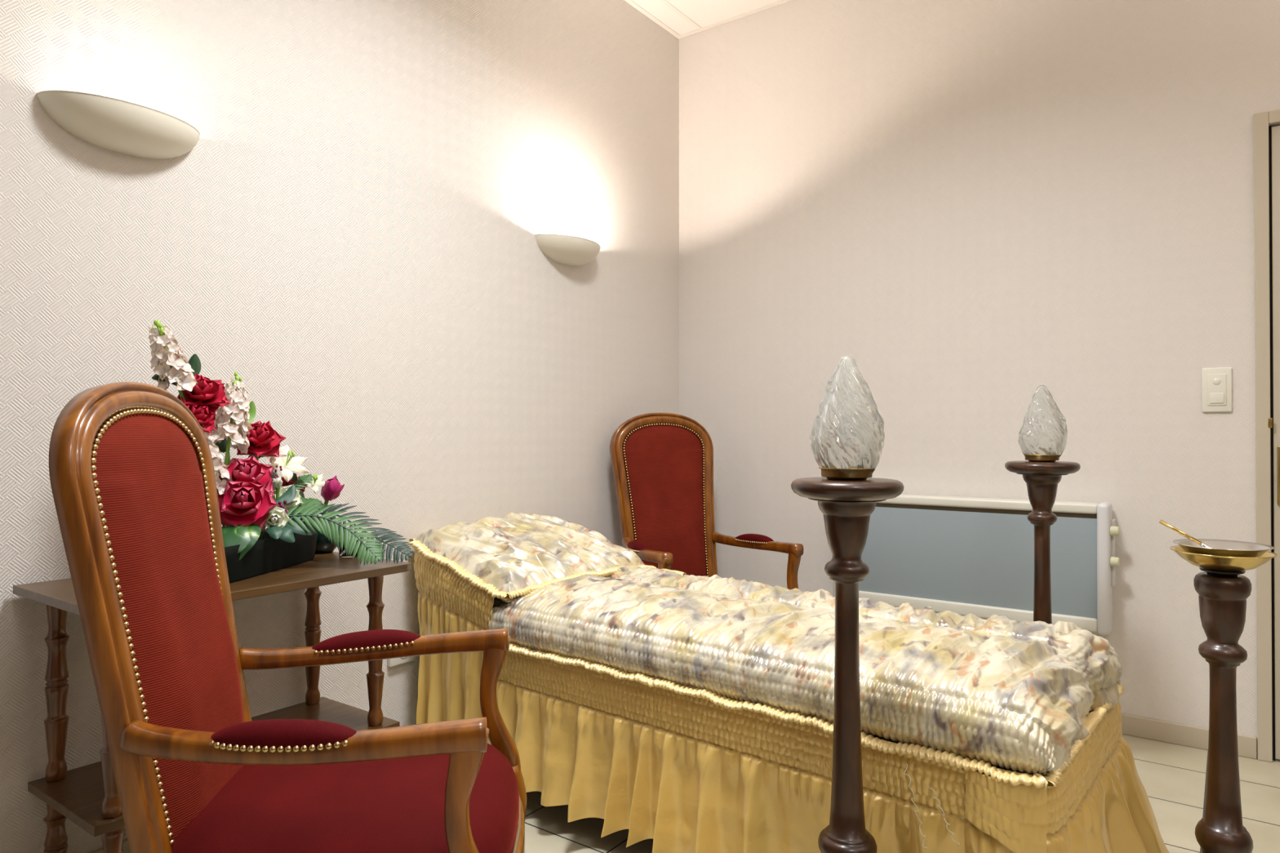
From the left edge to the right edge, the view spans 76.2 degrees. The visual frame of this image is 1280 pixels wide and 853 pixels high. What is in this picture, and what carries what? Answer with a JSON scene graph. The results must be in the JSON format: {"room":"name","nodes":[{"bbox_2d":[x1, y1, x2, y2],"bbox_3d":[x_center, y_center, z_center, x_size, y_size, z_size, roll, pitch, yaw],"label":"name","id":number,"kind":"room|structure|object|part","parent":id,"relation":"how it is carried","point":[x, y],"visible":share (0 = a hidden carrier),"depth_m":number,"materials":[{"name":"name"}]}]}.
{"room":"funeral viewing room","nodes":[
{"label":"funeral viewing room","id":0,"kind":"room"},
{"bbox_2d":[0,0,679,852],"bbox_3d":[-1.388,-0.399,1.686,0.100,3.024,5.400,0,-1,36],"label":"wall","id":1,"kind":"structure","parent":0,"point":[348,230],"depth_m":2.34,"materials":[{"name":"beige paint"}]},
{"bbox_2d":[90,839,130,852],"bbox_3d":[-1.343,0.980,1.642,0.012,0.066,5.198,0,-1,36],"label":"baseboard","id":2,"kind":"structure","parent":1,"relation":"attached to","point":[126,848],"depth_m":1.86,"materials":[{"name":"beige paint"}]},
{"bbox_2d":[36,89,199,159],"bbox_3d":[-1.145,-0.670,1.842,0.112,0.082,0.332,0,-1,36],"label":"wall lamp","id":3,"kind":"object","parent":1,"relation":"attached to","point":[113,124],"visible":1,"depth_m":1.80,"materials":[{"name":"white ceramic"}]},
{"bbox_2d":[387,656,417,666],"bbox_3d":[-0.725,0.685,2.489,0.020,0.076,0.100,0,-1,36],"label":"wall socket","id":4,"kind":"object","parent":1,"relation":"attached to","point":[396,661],"visible":0.29,"depth_m":2.47,"materials":[{"name":"white plastic"}]},
{"bbox_2d":[534,233,599,266],"bbox_3d":[-0.242,-0.660,3.086,0.112,0.082,0.332,0,-1,36],"label":"wall lamp","id":5,"kind":"object","parent":1,"relation":"attached to","point":[567,250],"visible":1,"depth_m":3.03,"materials":[{"name":"white ceramic"}]},
{"bbox_2d":[624,0,681,39],"bbox_3d":[-1.339,-1.810,1.661,0.022,0.006,5.198,0,-1,36],"label":"trim","id":6,"kind":"structure","parent":1,"relation":"attached to","point":[631,2],"depth_m":3.58,"materials":[{"name":"white"}]},
{"bbox_2d":[631,0,781,35],"bbox_3d":[0.230,-1.870,0.522,4.100,0.100,5.400,0,-1,36],"label":"ceiling","id":7,"kind":"structure","parent":0,"point":[704,13],"depth_m":3.52,"materials":[{"name":"white"}]},
{"bbox_2d":[659,0,702,29],"bbox_3d":[-1.248,-1.811,1.587,0.020,0.005,5.167,0,-1,36],"label":"trim","id":8,"kind":"structure","parent":7,"relation":"attached to","point":[668,4],"depth_m":3.55,"materials":[{"name":"white"}]},
{"bbox_2d":[524,734,1279,852],"bbox_3d":[0.230,1.054,0.499,4.100,0.100,5.400,0,-1,36],"label":"floor","id":9,"kind":"structure","parent":0,"point":[1173,777],"depth_m":2.16,"materials":[{"name":"tile"}]},
{"bbox_2d":[13,551,411,852],"bbox_3d":[-0.912,0.672,1.847,0.439,0.684,0.714,0,-1,36],"label":"side table","id":10,"kind":"object","parent":9,"relation":"on","point":[87,795],"visible":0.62,"depth_m":1.72,"materials":[{"name":"brown wood"}]},
{"bbox_3d":[-1.235,0.680,1.727,0.044,0.666,0.044,0,-1,36],"label":"leg","id":11,"kind":"part","parent":10,"relation":"part of","materials":[{"name":"brown wood"}]},
{"bbox_3d":[-1.008,0.679,1.562,0.044,0.666,0.044,0,-1,36],"label":"leg","id":12,"kind":"part","parent":10,"relation":"part of","materials":[{"name":"brown wood"}]},
{"bbox_2d":[27,697,399,836],"bbox_3d":[-0.946,0.756,1.888,0.336,0.018,0.686,0,-1,36],"label":"shelf","id":13,"kind":"object","parent":10,"relation":"attached to","point":[77,794],"depth_m":1.70,"materials":[{"name":"brown wood"}]},
{"bbox_2d":[148,320,413,583],"bbox_3d":[-0.831,0.052,1.879,0.379,0.557,0.502,0,-1,36],"label":"flower arrangement","id":14,"kind":"object","parent":10,"relation":"on","point":[260,536],"visible":0.86,"depth_m":1.85,"materials":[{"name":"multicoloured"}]},
{"bbox_3d":[-0.994,-0.101,1.751,0.081,0.235,0.009,0,-1,-41],"label":"stem","id":15,"kind":"part","parent":14,"relation":"part of","materials":[{"name":"green"}]},
{"bbox_3d":[-0.994,-0.139,1.752,0.079,0.153,0.102,0,-1,36],"label":"stock flower","id":16,"kind":"part","parent":14,"relation":"part of","materials":[{"name":"white plant"}]},
{"bbox_3d":[-0.938,0.075,1.789,0.074,0.176,0.103,0,-1,36],"label":"stock flower","id":17,"kind":"part","parent":14,"relation":"part of","materials":[{"name":"white plant"}]},
{"bbox_3d":[-0.934,-0.024,1.859,0.087,0.175,0.091,0,0,0],"label":"stock flower","id":18,"kind":"part","parent":14,"relation":"part of","materials":[{"name":"white plant"}]},
{"bbox_3d":[-0.933,0.014,1.855,0.009,0.254,0.065,0,0,1],"label":"stem","id":19,"kind":"part","parent":14,"relation":"part of","materials":[{"name":"green"}]},
{"bbox_3d":[-0.896,0.291,1.873,0.134,0.078,0.434,0,0,9],"label":"planter","id":20,"kind":"part","parent":14,"relation":"part of","materials":[{"name":"black plastic"}]},
{"bbox_3d":[-0.881,0.066,1.959,0.063,0.049,0.051,0,0,-27],"label":"pink flower","id":21,"kind":"part","parent":14,"relation":"part of","materials":[{"name":"plant"}]},
{"bbox_3d":[-0.857,0.160,1.929,0.013,0.038,0.011,0,-1,36],"label":"stem","id":22,"kind":"part","parent":14,"relation":"part of","materials":[{"name":"green plant"}]},
{"bbox_3d":[-0.827,0.231,2.150,0.022,0.091,0.012,0,-1,36],"label":"stem","id":23,"kind":"part","parent":14,"relation":"part of","materials":[{"name":"green plant"}]},
{"bbox_3d":[-0.885,0.684,2.208,0.044,0.666,0.044,0,-1,36],"label":"leg","id":24,"kind":"part","parent":10,"relation":"part of","materials":[{"name":"brown wood"}]},
{"bbox_2d":[312,516,339,553],"bbox_3d":[-0.839,0.287,2.155,0.096,0.092,0.096,0,-1,36],"label":"vase","id":25,"kind":"object","parent":10,"relation":"on","point":[323,545],"visible":0.39,"depth_m":2.12,"materials":[{"name":"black ceramic"}]},
{"bbox_2d":[338,539,359,557],"bbox_3d":[-0.742,0.312,2.085,0.052,0.040,0.052,0,-1,36],"label":"glass candle","id":26,"kind":"object","parent":10,"relation":"on","point":[342,553],"visible":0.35,"depth_m":2.06,"materials":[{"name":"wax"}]},
{"bbox_3d":[-0.664,0.683,2.048,0.044,0.666,0.044,0,-1,36],"label":"leg","id":27,"kind":"part","parent":10,"relation":"part of","materials":[{"name":"brown wood"}]},
{"bbox_2d":[48,382,526,852],"bbox_3d":[-0.520,0.473,1.357,0.652,1.090,0.587,0,0,-6],"label":"armchair","id":28,"kind":"object","parent":9,"relation":"on","point":[131,472],"visible":1,"depth_m":1.22,"materials":[{"name":"red fabric"}]},
{"bbox_3d":[-0.755,0.341,1.334,0.180,0.826,0.458,0,0,-6],"label":"frame","id":29,"kind":"part","parent":28,"relation":"part of","materials":[{"name":"brown wood"}]},
{"bbox_3d":[-0.743,0.322,1.335,0.147,0.696,0.366,0,0,-6],"label":"backrest","id":30,"kind":"part","parent":28,"relation":"part of","materials":[{"name":"red fabric"}]},
{"bbox_3d":[-0.464,0.431,1.119,0.508,0.054,0.066,0,0,1],"label":"armrest","id":31,"kind":"part","parent":28,"relation":"part of","materials":[{"name":"brown wood"}]},
{"bbox_3d":[-0.473,0.624,1.361,0.538,0.113,0.492,0,0,-6],"label":"seat","id":32,"kind":"part","parent":28,"relation":"part of","materials":[{"name":"red fabric"}]},
{"bbox_3d":[-0.513,0.435,1.602,0.508,0.054,0.066,0,0,-13],"label":"armrest","id":33,"kind":"part","parent":28,"relation":"part of","materials":[{"name":"brown wood"}]},
{"bbox_3d":[-0.264,0.847,1.644,0.071,0.342,0.063,0,0,-6],"label":"leg","id":34,"kind":"part","parent":28,"relation":"part of","materials":[{"name":"brown wood"}]},
{"bbox_3d":[-0.474,0.723,1.360,0.558,0.076,0.508,0,0,-6],"label":"seat frame","id":35,"kind":"part","parent":28,"relation":"part of","materials":[{"name":"brown wood"}]},
{"bbox_2d":[609,413,803,589],"bbox_3d":[0.212,0.487,3.053,0.587,1.090,0.652,0,0,-24],"label":"armchair","id":36,"kind":"object","parent":9,"relation":"on","point":[662,464],"visible":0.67,"depth_m":3.24,"materials":[{"name":"fabric"}]},
{"bbox_3d":[-0.013,0.441,2.942,0.058,0.017,0.224,0,0,-14],"label":"nail trim","id":37,"kind":"part","parent":36,"relation":"part of","materials":[{"name":"gold metal"}]},
{"bbox_3d":[0.004,0.445,2.924,0.066,0.054,0.508,0,0,-17],"label":"armrest","id":38,"kind":"part","parent":36,"relation":"part of","materials":[{"name":"brown wood"}]},
{"bbox_3d":[0.115,0.356,3.269,0.458,0.826,0.180,0,0,-24],"label":"frame","id":39,"kind":"part","parent":36,"relation":"part of","materials":[{"name":"brown wood"}]},
{"bbox_3d":[0.120,0.337,3.258,0.366,0.696,0.147,0,0,-24],"label":"backrest","id":40,"kind":"part","parent":36,"relation":"part of","materials":[{"name":"red fabric"}]},
{"bbox_3d":[0.118,0.339,3.261,0.368,0.707,0.128,0,0,-24],"label":"nail trim","id":41,"kind":"part","parent":36,"relation":"part of","materials":[{"name":"gold metal"}]},
{"bbox_3d":[0.444,0.442,3.150,0.058,0.017,0.223,0,-1,-34],"label":"nail trim","id":42,"kind":"part","parent":36,"relation":"part of","materials":[{"name":"gold metal"}]},
{"bbox_3d":[0.447,0.447,3.124,0.066,0.054,0.508,0,-1,-31],"label":"armrest","id":43,"kind":"part","parent":36,"relation":"part of","materials":[{"name":"brown wood"}]},
{"bbox_2d":[492,597,1093,774],"bbox_3d":[0.184,0.752,2.165,1.715,0.530,0.560,0,-1,40],"label":"bed","id":44,"kind":"object","parent":9,"relation":"on","point":[497,602],"visible":0.02,"depth_m":1.57,"materials":[{"name":"beige fabric"}]},
{"bbox_2d":[488,651,1168,852],"bbox_3d":[0.383,0.772,2.001,1.539,0.362,0.850,0,-1,40],"label":"bed skirt","id":45,"kind":"object","parent":44,"relation":"hanging from","point":[685,774],"visible":0.6,"depth_m":1.71,"materials":[{"name":"yellow fabric"}]},
{"bbox_2d":[488,564,1124,789],"bbox_3d":[0.335,0.515,2.020,1.443,0.185,0.683,0,-1,40],"label":"coverlet","id":46,"kind":"object","parent":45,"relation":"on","point":[1002,691],"visible":0.93,"depth_m":1.70,"materials":[{"name":"beige fabric"}]},
{"bbox_2d":[408,511,686,602],"bbox_3d":[-0.292,0.386,2.551,0.609,0.200,0.689,0,-1,40],"label":"pillow","id":47,"kind":"object","parent":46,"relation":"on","point":[510,557],"visible":0.94,"depth_m":2.46,"materials":[{"name":"beige fabric"}]},
{"bbox_2d":[413,547,493,743],"bbox_3d":[-0.347,0.637,2.610,0.410,0.566,0.716,0,-1,40],"label":"valance","id":48,"kind":"object","parent":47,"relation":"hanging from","point":[449,683],"visible":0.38,"depth_m":2.34,"materials":[{"name":"gold fabric"}]},
{"bbox_2d":[791,355,904,852],"bbox_3d":[0.367,0.443,1.447,0.250,1.137,0.250,0,-1,36],"label":"floor lamp","id":49,"kind":"object","parent":9,"relation":"on","point":[847,435],"visible":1,"depth_m":1.42,"materials":[{"name":"brown wood"}]},
{"bbox_2d":[818,466,874,479],"bbox_3d":[0.367,0.083,1.449,0.097,0.020,0.097,0,-1,36],"label":"brass cup","id":50,"kind":"object","parent":49,"relation":"on","point":[827,473],"depth_m":1.41,"materials":[{"name":"brown metal"}]},
{"bbox_2d":[1004,385,1080,624],"bbox_3d":[1.149,0.450,2.330,0.250,1.137,0.250,0,0,-27],"label":"floor lamp","id":51,"kind":"object","parent":9,"relation":"on","point":[1042,435],"visible":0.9,"depth_m":2.31,"materials":[{"name":"brown wood"}]},
{"bbox_2d":[1022,453,1060,462],"bbox_3d":[1.149,0.090,2.332,0.097,0.020,0.097,0,-1,-27],"label":"brass cup","id":52,"kind":"object","parent":51,"relation":"on","point":[1030,457],"depth_m":2.30,"materials":[{"name":"brown metal"}]},
{"bbox_2d":[1193,567,1253,852],"bbox_3d":[1.105,0.641,1.546,0.236,0.741,0.236,0,-1,36],"label":"stand","id":53,"kind":"object","parent":9,"relation":"on","point":[1223,596],"visible":0.98,"depth_m":1.53,"materials":[{"name":"brown wood"}]},
{"bbox_2d":[1169,545,1277,572],"bbox_3d":[1.105,0.254,1.549,0.166,0.035,0.166,0,-1,36],"label":"brass bowl","id":54,"kind":"object","parent":53,"relation":"on","point":[1233,564],"visible":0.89,"depth_m":1.50,"materials":[{"name":"gold metal"}]},
{"bbox_2d":[1173,538,1274,557],"bbox_3d":[1.105,0.238,1.549,0.157,0.029,0.157,0,-1,36],"label":"dish","id":55,"kind":"object","parent":54,"relation":"in","point":[1224,548],"visible":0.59,"depth_m":1.55,"materials":[{"name":"white"}]},
{"bbox_2d":[1159,520,1210,547],"bbox_3d":[1.057,0.215,1.571,0.098,0.066,0.012,0,-1,40],"label":"sprinkler","id":56,"kind":"object","parent":55,"relation":"in","point":[1201,544],"visible":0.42,"depth_m":1.57,"materials":[{"name":"gold metal"}]},
{"bbox_2d":[679,0,1279,758],"bbox_3d":[1.787,-0.391,2.655,3.900,3.024,0.100,0,-1,36],"label":"wall","id":57,"kind":"structure","parent":0,"point":[978,206],"depth_m":2.96,"materials":[{"name":"beige paint"}]},
{"bbox_2d":[680,0,792,37],"bbox_3d":[1.760,-1.803,2.610,3.877,0.006,0.021,0,-1,36],"label":"trim","id":58,"kind":"structure","parent":57,"relation":"attached to","point":[781,2],"depth_m":3.58,"materials":[{"name":"white"}]},
{"bbox_2d":[833,493,1119,635],"bbox_3d":[1.180,0.469,2.958,0.972,0.430,0.112,0,-1,36],"label":"heater","id":59,"kind":"object","parent":57,"relation":"attached to","point":[964,556],"visible":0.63,"depth_m":2.88,"materials":[{"name":"white metal"}]},
{"bbox_3d":[1.155,0.470,2.950,0.882,0.328,0.034,0,-1,36],"label":"panel","id":60,"kind":"part","parent":59,"relation":"part of","materials":[{"name":"grey metal"}]},
{"bbox_3d":[1.546,0.341,2.657,0.024,0.033,0.033,0,-1,36],"label":"knob","id":61,"kind":"part","parent":59,"relation":"part of","materials":[{"name":"beige plastic"}]},
{"bbox_3d":[1.546,0.441,2.657,0.024,0.033,0.033,0,-1,36],"label":"knob","id":62,"kind":"part","parent":59,"relation":"part of","materials":[{"name":"beige plastic"}]},
{"bbox_2d":[1120,713,1257,759],"bbox_3d":[1.038,0.991,3.119,2.106,0.066,0.012,0,-1,36],"label":"baseboard","id":63,"kind":"structure","parent":57,"relation":"attached to","point":[1183,735],"depth_m":2.62,"materials":[{"name":"beige paint"}]},
{"bbox_2d":[1201,367,1231,412],"bbox_3d":[1.813,-0.115,2.564,0.078,0.140,0.014,0,-1,36],"label":"light switch","id":64,"kind":"object","parent":57,"relation":"attached to","point":[1216,382],"visible":1,"depth_m":2.56,"materials":[{"name":"white plastic"}]},
{"bbox_2d":[1253,108,1279,762],"bbox_3d":[2.277,0.026,2.244,0.932,1.982,0.044,0,-1,36],"label":"trim","id":65,"kind":"structure","parent":57,"relation":"attached to","point":[1262,121],"depth_m":2.49,"materials":[{"name":"beige paint"}]},
{"bbox_2d":[1267,125,1279,760],"bbox_3d":[2.261,0.046,2.235,0.857,1.942,0.106,0,-1,36],"label":"door","id":66,"kind":"structure","parent":57,"relation":"in","point":[1273,422],"depth_m":2.49,"materials":[{"name":"beige paint"}]},
{"bbox_3d":[1.915,-0.011,2.479,0.010,0.030,0.002,0,-1,36],"label":"latch plate","id":67,"kind":"part","parent":66,"relation":"part of","materials":[{"name":"gold metal"}]},
{"bbox_3d":[1.954,0.149,2.468,0.040,0.180,0.008,0,-1,36],"label":"handle plate","id":68,"kind":"part","parent":66,"relation":"part of","materials":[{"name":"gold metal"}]}
]}

